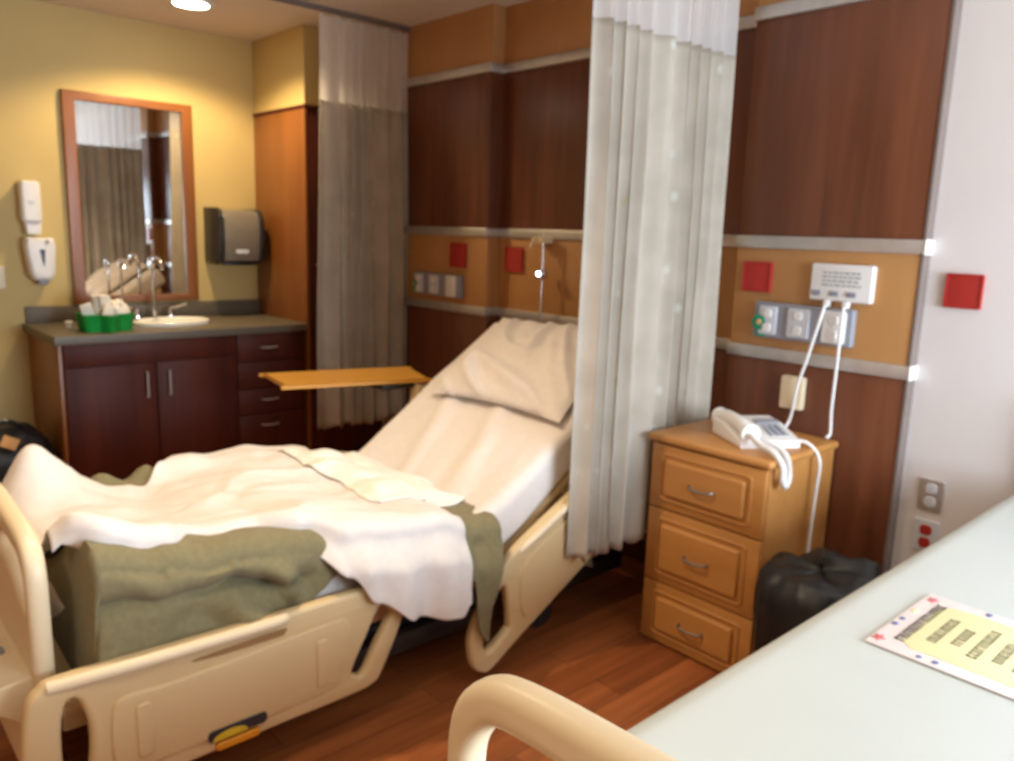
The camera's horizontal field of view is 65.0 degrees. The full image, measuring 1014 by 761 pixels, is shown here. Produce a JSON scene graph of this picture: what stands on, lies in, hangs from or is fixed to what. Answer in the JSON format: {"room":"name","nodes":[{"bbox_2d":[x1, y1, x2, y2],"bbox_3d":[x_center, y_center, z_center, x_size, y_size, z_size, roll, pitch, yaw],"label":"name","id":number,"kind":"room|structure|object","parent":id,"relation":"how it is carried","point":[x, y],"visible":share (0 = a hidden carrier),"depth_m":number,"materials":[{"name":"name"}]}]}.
{"room":"hospital room","nodes":[
{"label":"hospital room","id":0,"kind":"room"},
{"bbox_2d":[0,0,257,426],"bbox_3d":[-2.971,-0.639,3.899,4.900,2.540,0.100,-8,14,-42],"label":"wall","id":1,"kind":"structure","parent":0,"point":[46,48],"depth_m":4.30,"materials":[{"name":"yellow paint"}]},
{"bbox_2d":[0,266,5,288],"bbox_3d":[-2.649,-0.535,4.137,0.072,0.120,0.020,-8,14,-42],"label":"light switch","id":2,"kind":"object","parent":1,"relation":"attached to","point":[2,268],"visible":1,"depth_m":4.15,"materials":[{"name":"beige plastic"}]},
{"bbox_2d":[17,180,41,234],"bbox_3d":[-2.490,-0.902,4.154,0.093,0.275,0.092,-8,14,-42],"label":"wall dispenser","id":3,"kind":"object","parent":1,"relation":"attached to","point":[28,192],"visible":1,"depth_m":4.12,"materials":[{"name":"white plastic"}]},
{"bbox_2d":[22,237,55,284],"bbox_3d":[-2.472,-0.632,4.212,0.143,0.245,0.118,-8,14,-42],"label":"soap dispenser","id":4,"kind":"object","parent":1,"relation":"attached to","point":[39,253],"visible":1,"depth_m":4.17,"materials":[{"name":"white plastic"}]},
{"bbox_2d":[59,89,198,303],"bbox_3d":[-2.117,-1.014,4.518,0.686,1.130,0.030,-8,14,-42],"label":"wall mirror","id":5,"kind":"object","parent":1,"relation":"attached to","point":[129,162],"visible":0.99,"depth_m":4.50,"materials":[{"name":"mirror"}]},
{"bbox_2d":[25,299,257,323],"bbox_3d":[-2.084,-0.414,4.684,1.312,0.088,0.022,-8,14,-42],"label":"backsplash","id":6,"kind":"structure","parent":1,"relation":"attached to","point":[36,314],"depth_m":4.72,"materials":[{"name":"grey laminate"}]},
{"bbox_2d":[203,207,264,264],"bbox_3d":[-1.652,-0.873,4.825,0.274,0.336,0.253,-8,14,-42],"label":"dispenser","id":7,"kind":"object","parent":1,"relation":"attached to","point":[231,236],"visible":1,"depth_m":4.74,"materials":[{"name":"plastic"}]},
{"bbox_2d":[37,0,528,41],"bbox_3d":[-0.676,-1.390,1.226,4.900,0.060,6.820,-8,14,-42],"label":"ceiling","id":8,"kind":"structure","parent":0,"point":[247,20],"depth_m":4.15,"materials":[{"name":"paint"}]},
{"bbox_2d":[167,0,213,9],"bbox_3d":[-1.594,-1.899,4.011,0.224,0.016,0.224,-8,14,-42],"label":"recessed light","id":9,"kind":"object","parent":8,"relation":"in","point":[188,4],"visible":1,"depth_m":4.00,"materials":[{"name":"white plastic"}]},
{"bbox_2d":[274,0,410,31],"bbox_3d":[-2.126,-1.713,2.939,4.290,0.024,0.032,-8,14,-42],"label":"track","id":10,"kind":"object","parent":8,"relation":"attached to","point":[300,3],"visible":1,"depth_m":4.09,"materials":[{"name":"beige metal"}]},
{"bbox_2d":[317,12,407,428],"bbox_3d":[-0.792,-0.813,4.366,0.597,2.172,0.075,-8,14,-42],"label":"curtain","id":11,"kind":"object","parent":10,"relation":"hanging from","point":[363,214],"visible":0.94,"depth_m":4.36,"materials":[{"name":"white fabric"}]},
{"bbox_3d":[-0.679,-1.386,1.433,4.370,0.024,0.032,-8,14,-42],"label":"track","id":12,"kind":"object","parent":8,"relation":"attached to","visible":0},
{"bbox_2d":[566,0,739,563],"bbox_3d":[0.522,-0.472,2.748,0.731,2.166,0.062,-8,14,-42],"label":"curtain","id":13,"kind":"object","parent":12,"relation":"hanging from","point":[661,87],"visible":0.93,"depth_m":2.72,"materials":[{"name":"white fabric"}]},
{"bbox_2d":[252,24,318,113],"bbox_3d":[-1.144,-1.828,4.818,0.535,0.420,0.645,-8,14,-42],"label":"soffit","id":14,"kind":"structure","parent":0,"point":[285,64],"depth_m":4.55,"materials":[{"name":"yellow paint"}]},
{"bbox_2d":[0,549,721,760],"bbox_3d":[-0.760,1.165,1.700,4.900,0.060,6.820,-8,14,-42],"label":"floor","id":15,"kind":"structure","parent":0,"point":[592,651],"depth_m":2.60,"materials":[{"name":"brown wood"}]},
{"bbox_2d":[0,419,55,483],"bbox_3d":[-2.466,0.417,3.898,0.441,0.496,0.432,-8,14,-42],"label":"bag","id":16,"kind":"object","parent":15,"relation":"on","point":[14,435],"visible":0.45,"depth_m":3.82,"materials":[{"name":"plastic"}]},
{"bbox_2d":[28,331,305,479],"bbox_3d":[-1.881,0.138,4.543,1.307,0.848,0.661,-8,14,-42],"label":"vanity cabinet","id":17,"kind":"object","parent":15,"relation":"on","point":[115,410],"visible":0.59,"depth_m":4.20,"materials":[{"name":"brown wood"}]},
{"bbox_2d":[23,299,307,345],"bbox_3d":[-1.877,-0.342,4.452,1.327,0.130,0.660,-8,14,-42],"label":"countertop","id":18,"kind":"structure","parent":17,"relation":"on","point":[226,317],"depth_m":4.36,"materials":[{"name":"grey laminate"}]},
{"bbox_2d":[65,321,72,327],"bbox_3d":[-2.271,-0.289,4.126,0.038,0.035,0.039,-8,14,-42],"label":"cup","id":19,"kind":"object","parent":18,"relation":"on","point":[68,323],"visible":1,"depth_m":4.12,"materials":[{"name":"white paper"}]},
{"bbox_2d":[74,312,134,332],"bbox_3d":[-2.066,-0.303,4.092,0.253,0.088,0.284,-8,14,-42],"label":"caddy","id":20,"kind":"object","parent":18,"relation":"on","point":[120,322],"visible":0.84,"depth_m":4.00,"materials":[{"name":"green plastic"}]},
{"bbox_2d":[79,302,94,314],"bbox_3d":[-2.104,-0.323,4.007,0.091,0.142,0.040,-8,14,-42],"label":"packet","id":21,"kind":"object","parent":20,"relation":"in","point":[86,309],"visible":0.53,"depth_m":3.98,"materials":[{"name":"white paper"}]},
{"bbox_2d":[90,295,101,314],"bbox_3d":[-2.102,-0.360,4.108,0.086,0.161,0.086,-8,14,-42],"label":"paper cup","id":22,"kind":"object","parent":20,"relation":"in","point":[95,302],"visible":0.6,"depth_m":4.07,"materials":[{"name":"white paper"}]},
{"bbox_2d":[99,295,110,314],"bbox_3d":[-2.054,-0.355,4.080,0.061,0.168,0.023,-8,14,-42],"label":"packet","id":23,"kind":"object","parent":20,"relation":"in","point":[104,299],"visible":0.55,"depth_m":4.06,"materials":[{"name":"white paper"}]},
{"bbox_2d":[102,304,113,315],"bbox_3d":[-2.036,-0.325,4.058,0.080,0.128,0.032,-8,14,-42],"label":"packet","id":24,"kind":"object","parent":20,"relation":"in","point":[108,310],"visible":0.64,"depth_m":4.05,"materials":[{"name":"white paper"}]},
{"bbox_2d":[111,299,130,314],"bbox_3d":[-2.018,-0.350,4.124,0.117,0.149,0.115,1,11,-6],"label":"tissue","id":25,"kind":"object","parent":20,"relation":"in","point":[119,307],"visible":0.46,"depth_m":4.09,"materials":[{"name":"white paper"}]},
{"bbox_2d":[118,261,125,301],"bbox_3d":[-2.127,-0.492,4.418,0.025,0.337,0.092,-8,14,-42],"label":"water tap","id":26,"kind":"object","parent":18,"relation":"on","point":[121,264],"visible":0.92,"depth_m":4.42,"materials":[{"name":"silver metal"}]},
{"bbox_2d":[128,256,186,319],"bbox_3d":[-1.998,-0.521,4.516,0.238,0.366,0.260,3,11,6],"label":"faucet","id":27,"kind":"object","parent":18,"relation":"on","point":[170,313],"visible":0.75,"depth_m":4.54,"materials":[{"name":"silver metal"}]},
{"bbox_2d":[133,316,208,326],"bbox_3d":[-1.881,-0.264,4.471,0.410,0.159,0.300,-8,14,-42],"label":"sink basin","id":28,"kind":"object","parent":18,"relation":"in","point":[172,321],"visible":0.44,"depth_m":4.45,"materials":[{"name":"ceramic"}]},
{"bbox_2d":[253,104,381,451],"bbox_3d":[-1.176,-0.578,5.036,0.542,2.120,0.678,-8,14,-42],"label":"tall cabinet","id":29,"kind":"object","parent":15,"relation":"on","point":[286,140],"visible":0.44,"depth_m":4.74,"materials":[{"name":"brown wood"}]},
{"bbox_2d":[0,323,647,760],"bbox_3d":[-0.505,0.413,2.736,2.318,1.057,1.042,-8,14,-42],"label":"hospital bed","id":30,"kind":"object","parent":15,"relation":"on","point":[190,698],"visible":0.44,"depth_m":2.08,"materials":[{"name":"beige plastic"}]},
{"bbox_2d":[2,444,472,620],"bbox_3d":[-0.840,0.443,2.402,1.075,0.488,1.061,-8,14,-42],"label":"sheet","id":31,"kind":"object","parent":30,"relation":"on","point":[411,556],"visible":0.84,"depth_m":2.32,"materials":[{"name":"white fabric"}]},
{"bbox_2d":[44,451,503,735],"bbox_3d":[-0.777,0.527,2.482,1.208,0.568,1.014,-8,14,-42],"label":"blanket","id":32,"kind":"object","parent":30,"relation":"on","point":[118,600],"visible":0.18,"depth_m":1.95,"materials":[{"name":"green fabric"}]},
{"bbox_2d":[277,448,464,506],"bbox_3d":[-0.496,0.319,2.812,0.377,0.098,0.735,-8,14,-42],"label":"sheet","id":33,"kind":"object","parent":32,"relation":"on","point":[371,480],"visible":0.98,"depth_m":2.69,"materials":[{"name":"white fabric"}]},
{"bbox_2d":[429,317,577,422],"bbox_3d":[0.082,-0.071,3.129,0.441,0.313,0.747,-8,14,-42],"label":"pillow","id":34,"kind":"object","parent":30,"relation":"on","point":[529,366],"visible":0.81,"depth_m":3.04,"materials":[{"name":"white fabric"}]},
{"bbox_2d":[259,366,432,401],"bbox_3d":[-0.702,0.372,3.685,0.809,0.778,0.541,-2,11,-21],"label":"table","id":35,"kind":"object","parent":15,"relation":"on","point":[386,378],"visible":0.5,"depth_m":3.64,"materials":[{"name":"laminate"}]},
{"bbox_2d":[447,495,1013,760],"bbox_3d":[1.010,0.722,1.359,2.310,1.050,0.890,-8,14,-42],"label":"hospital bed","id":36,"kind":"object","parent":15,"relation":"on","point":[819,691],"visible":0.93,"depth_m":1.16,"materials":[{"name":"beige plastic"}]},
{"bbox_2d":[866,594,1013,699],"bbox_3d":[0.809,0.452,1.363,0.288,0.003,0.266,-8,14,-42],"label":"printed card","id":37,"kind":"object","parent":36,"relation":"on","point":[969,644],"visible":1,"depth_m":1.37,"materials":[{"name":"paper"}]},
{"bbox_2d":[871,633,885,639],"bbox_3d":[0.643,0.443,1.374,0.030,0.001,0.022,-8,14,-42],"label":"print","id":38,"kind":"object","parent":37,"relation":"on","point":[876,636],"depth_m":1.37,"materials":[{"name":"red"}]},
{"bbox_2d":[926,597,937,602],"bbox_3d":[0.817,0.421,1.523,0.027,0.001,0.020,-8,14,-42],"label":"print","id":39,"kind":"object","parent":37,"relation":"on","point":[928,599],"depth_m":1.52,"materials":[{"name":"red"}]},
{"bbox_2d":[641,418,838,671],"bbox_3d":[0.805,0.578,2.849,0.490,0.776,0.477,-8,14,-42],"label":"nightstand","id":40,"kind":"object","parent":15,"relation":"on","point":[719,510],"visible":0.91,"depth_m":2.68,"materials":[{"name":"brown wood"}]},
{"bbox_2d":[711,407,800,489],"bbox_3d":[0.867,0.218,2.668,0.222,0.187,0.404,0,11,-10],"label":"telephone","id":41,"kind":"object","parent":40,"relation":"on","point":[766,433],"visible":1,"depth_m":2.65,"materials":[{"name":"white plastic"}]},
{"bbox_2d":[799,439,820,552],"bbox_3d":[0.984,0.558,2.728,0.172,0.753,0.052,4,11,10],"label":"cable","id":42,"kind":"object","parent":41,"relation":"hanging from","point":[809,444],"visible":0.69,"depth_m":2.66,"materials":[{"name":"white plastic"}]},
{"bbox_2d":[753,548,881,651],"bbox_3d":[0.943,0.782,2.450,0.379,0.530,0.374,-8,14,-42],"label":"bag","id":43,"kind":"object","parent":15,"relation":"on","point":[790,589],"visible":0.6,"depth_m":2.36,"materials":[{"name":"black leather"}]},
{"bbox_2d":[382,0,1013,569],"bbox_3d":[1.070,-0.339,2.998,0.165,2.540,6.720,-8,14,-42],"label":"wall","id":44,"kind":"structure","parent":0,"point":[961,428],"depth_m":2.47,"materials":[{"name":"white paint"}]},
{"bbox_2d":[385,3,505,425],"bbox_3d":[-0.394,-0.654,4.438,0.161,2.540,0.930,-8,14,-42],"label":"panel","id":45,"kind":"object","parent":44,"relation":"attached to","point":[455,81],"depth_m":4.21,"materials":[{"name":"brown wood"}]},
{"bbox_2d":[411,279,416,291],"bbox_3d":[-0.525,-0.537,4.498,0.022,0.076,0.060,-8,14,-42],"label":"tag","id":46,"kind":"object","parent":45,"relation":"attached to","point":[414,282],"depth_m":4.49,"materials":[{"name":"green paper"}]},
{"bbox_2d":[415,273,422,291],"bbox_3d":[-0.494,-0.550,4.471,0.010,0.104,0.070,-8,14,-42],"label":"receptacle","id":47,"kind":"object","parent":45,"relation":"attached to","point":[418,276],"depth_m":4.46,"materials":[{"name":"grey plastic"}]},
{"bbox_2d":[429,274,438,293],"bbox_3d":[-0.403,-0.528,4.371,0.010,0.104,0.082,-8,14,-42],"label":"receptacle","id":48,"kind":"object","parent":45,"relation":"attached to","point":[433,278],"depth_m":4.36,"materials":[{"name":"grey plastic"}]},
{"bbox_2d":[445,275,455,296],"bbox_3d":[-0.302,-0.505,4.263,0.010,0.112,0.082,-8,14,-42],"label":"receptacle","id":49,"kind":"object","parent":45,"relation":"attached to","point":[450,280],"depth_m":4.25,"materials":[{"name":"white plastic"}]},
{"bbox_2d":[449,242,466,267],"bbox_3d":[-0.260,-0.666,4.231,0.015,0.130,0.129,-8,14,-42],"label":"plaque","id":50,"kind":"object","parent":45,"relation":"attached to","point":[458,251],"visible":1,"depth_m":4.22,"materials":[{"name":"plastic"}]},
{"bbox_2d":[496,0,758,562],"bbox_3d":[0.445,-0.474,3.618,0.042,2.540,1.441,-8,14,-42],"label":"panel","id":51,"kind":"object","parent":44,"relation":"attached to","point":[546,68],"visible":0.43,"depth_m":3.75,"materials":[{"name":"brown wood"}]},
{"bbox_2d":[504,246,523,272],"bbox_3d":[0.035,-0.613,4.030,0.015,0.126,0.126,-8,14,-42],"label":"plaque","id":52,"kind":"object","parent":51,"relation":"attached to","point":[514,256],"visible":1,"depth_m":4.02,"materials":[{"name":"plastic"}]},
{"bbox_2d":[529,234,552,322],"bbox_3d":[0.154,-0.294,3.885,0.094,0.830,0.101,-8,14,-42],"label":"rod","id":53,"kind":"object","parent":51,"relation":"attached to","point":[542,273],"visible":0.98,"depth_m":3.80,"materials":[{"name":"silver metal"}]},
{"bbox_2d":[725,0,962,574],"bbox_3d":[1.114,-0.302,2.807,0.161,2.540,0.684,-8,14,-42],"label":"panel","id":54,"kind":"object","parent":44,"relation":"attached to","point":[850,100],"depth_m":2.70,"materials":[{"name":"brown wood"}]},
{"bbox_2d":[741,261,772,292],"bbox_3d":[0.927,-0.385,2.948,0.015,0.110,0.116,-8,14,-42],"label":"plaque","id":55,"kind":"object","parent":54,"relation":"attached to","point":[756,276],"visible":1,"depth_m":2.94,"materials":[{"name":"plastic"}]},
{"bbox_2d":[752,314,765,335],"bbox_3d":[0.924,-0.205,2.929,0.022,0.081,0.060,-8,14,-42],"label":"tag","id":56,"kind":"object","parent":54,"relation":"attached to","point":[759,320],"depth_m":2.92,"materials":[{"name":"green plastic"}]},
{"bbox_2d":[762,323,769,331],"bbox_3d":[0.947,-0.194,2.906,0.008,0.030,0.032,-8,14,-42],"label":"socket","id":57,"kind":"object","parent":54,"relation":"attached to","point":[765,326],"depth_m":2.90,"materials":[{"name":"white plastic"}]},
{"bbox_2d":[763,309,771,316],"bbox_3d":[0.948,-0.245,2.896,0.008,0.030,0.032,-8,14,-42],"label":"socket","id":58,"kind":"object","parent":54,"relation":"attached to","point":[766,312],"depth_m":2.89,"materials":[{"name":"white plastic"}]},
{"bbox_2d":[758,305,777,334],"bbox_3d":[0.952,-0.220,2.905,0.010,0.104,0.070,-8,14,-42],"label":"receptacle","id":59,"kind":"object","parent":54,"relation":"attached to","point":[767,314],"depth_m":2.90,"materials":[{"name":"grey plastic"}]},
{"bbox_2d":[779,374,806,410],"bbox_3d":[1.034,0.043,2.880,0.032,0.120,0.087,-8,14,-42],"label":"plate","id":60,"kind":"object","parent":54,"relation":"attached to","point":[788,382],"visible":0.99,"depth_m":2.87,"materials":[{"name":"beige plastic"}]},
{"bbox_2d":[792,327,800,334],"bbox_3d":[1.026,-0.176,2.820,0.008,0.030,0.032,-8,14,-42],"label":"socket","id":61,"kind":"object","parent":54,"relation":"attached to","point":[795,330],"depth_m":2.82,"materials":[{"name":"white plastic"}]},
{"bbox_2d":[793,312,801,320],"bbox_3d":[1.028,-0.227,2.810,0.008,0.030,0.032,-8,14,-42],"label":"socket","id":62,"kind":"object","parent":54,"relation":"attached to","point":[797,316],"depth_m":2.81,"materials":[{"name":"white plastic"}]},
{"bbox_2d":[786,308,810,338],"bbox_3d":[1.031,-0.202,2.819,0.010,0.104,0.082,-8,14,-42],"label":"receptacle","id":63,"kind":"object","parent":54,"relation":"attached to","point":[798,320],"depth_m":2.81,"materials":[{"name":"grey plastic"}]},
{"bbox_2d":[827,331,836,339],"bbox_3d":[1.113,-0.155,2.726,0.008,0.030,0.032,-8,14,-42],"label":"socket","id":64,"kind":"object","parent":54,"relation":"attached to","point":[831,335],"depth_m":2.72,"materials":[{"name":"white plastic"}]},
{"bbox_2d":[828,315,837,324],"bbox_3d":[1.115,-0.206,2.716,0.008,0.030,0.032,-8,14,-42],"label":"socket","id":65,"kind":"object","parent":54,"relation":"attached to","point":[832,319],"depth_m":2.71,"materials":[{"name":"white plastic"}]},
{"bbox_2d":[820,310,846,344],"bbox_3d":[1.118,-0.181,2.725,0.010,0.112,0.082,-8,14,-42],"label":"receptacle","id":66,"kind":"object","parent":54,"relation":"attached to","point":[830,323],"depth_m":2.72,"materials":[{"name":"white plastic"}]},
{"bbox_2d":[809,263,876,308],"bbox_3d":[1.133,-0.320,2.702,0.050,0.146,0.216,-8,14,-42],"label":"station","id":67,"kind":"object","parent":54,"relation":"attached to","point":[846,284],"visible":1,"depth_m":2.69,"materials":[{"name":"white plastic"}]},
{"bbox_2d":[784,305,825,426],"bbox_3d":[1.042,-0.040,2.800,0.040,0.459,0.114,-4,12,-28],"label":"cord","id":68,"kind":"object","parent":67,"relation":"hanging from","point":[824,306],"visible":0.94,"depth_m":2.78,"materials":[{"name":"white plastic"}]},
{"bbox_2d":[825,307,845,438],"bbox_3d":[1.122,-0.022,2.722,0.022,0.460,0.038,6,11,23],"label":"cord","id":69,"kind":"object","parent":67,"relation":"hanging from","point":[843,308],"visible":1,"depth_m":2.71,"materials":[{"name":"white plastic"}]},
{"bbox_2d":[911,517,939,550],"bbox_3d":[1.386,0.515,2.638,0.014,0.110,0.077,-8,14,-42],"label":"wall outlet","id":70,"kind":"object","parent":44,"relation":"attached to","point":[925,532],"visible":0.89,"depth_m":2.63,"materials":[{"name":"grey plastic"}]},
{"bbox_2d":[918,537,929,547],"bbox_3d":[1.383,0.537,2.640,0.008,0.034,0.036,-8,14,-42],"label":"socket","id":71,"kind":"object","parent":70,"relation":"attached to","point":[923,542],"depth_m":2.64,"materials":[{"name":"red plastic"}]},
{"bbox_2d":[919,524,931,534],"bbox_3d":[1.385,0.494,2.632,0.008,0.034,0.036,-8,14,-42],"label":"socket","id":72,"kind":"object","parent":70,"relation":"attached to","point":[924,529],"depth_m":2.63,"materials":[{"name":"red plastic"}]},
{"bbox_2d":[917,477,945,513],"bbox_3d":[1.391,0.377,2.612,0.014,0.108,0.077,-8,14,-42],"label":"wall outlet","id":73,"kind":"object","parent":44,"relation":"attached to","point":[931,491],"visible":1,"depth_m":2.61,"materials":[{"name":"metal"}]},
{"bbox_2d":[923,496,935,506],"bbox_3d":[1.388,0.399,2.614,0.008,0.034,0.036,-8,14,-42],"label":"socket","id":74,"kind":"object","parent":73,"relation":"attached to","point":[928,501],"depth_m":2.61,"materials":[{"name":"grey plastic"}]},
{"bbox_2d":[925,483,936,494],"bbox_3d":[1.389,0.355,2.606,0.008,0.034,0.036,-8,14,-42],"label":"socket","id":75,"kind":"object","parent":73,"relation":"attached to","point":[930,488],"depth_m":2.60,"materials":[{"name":"grey plastic"}]},
{"bbox_2d":[942,273,985,309],"bbox_3d":[1.423,-0.278,2.478,0.015,0.107,0.108,-8,14,-42],"label":"plaque","id":76,"kind":"object","parent":44,"relation":"attached to","point":[962,291],"visible":1,"depth_m":2.47,"materials":[{"name":"plastic"}]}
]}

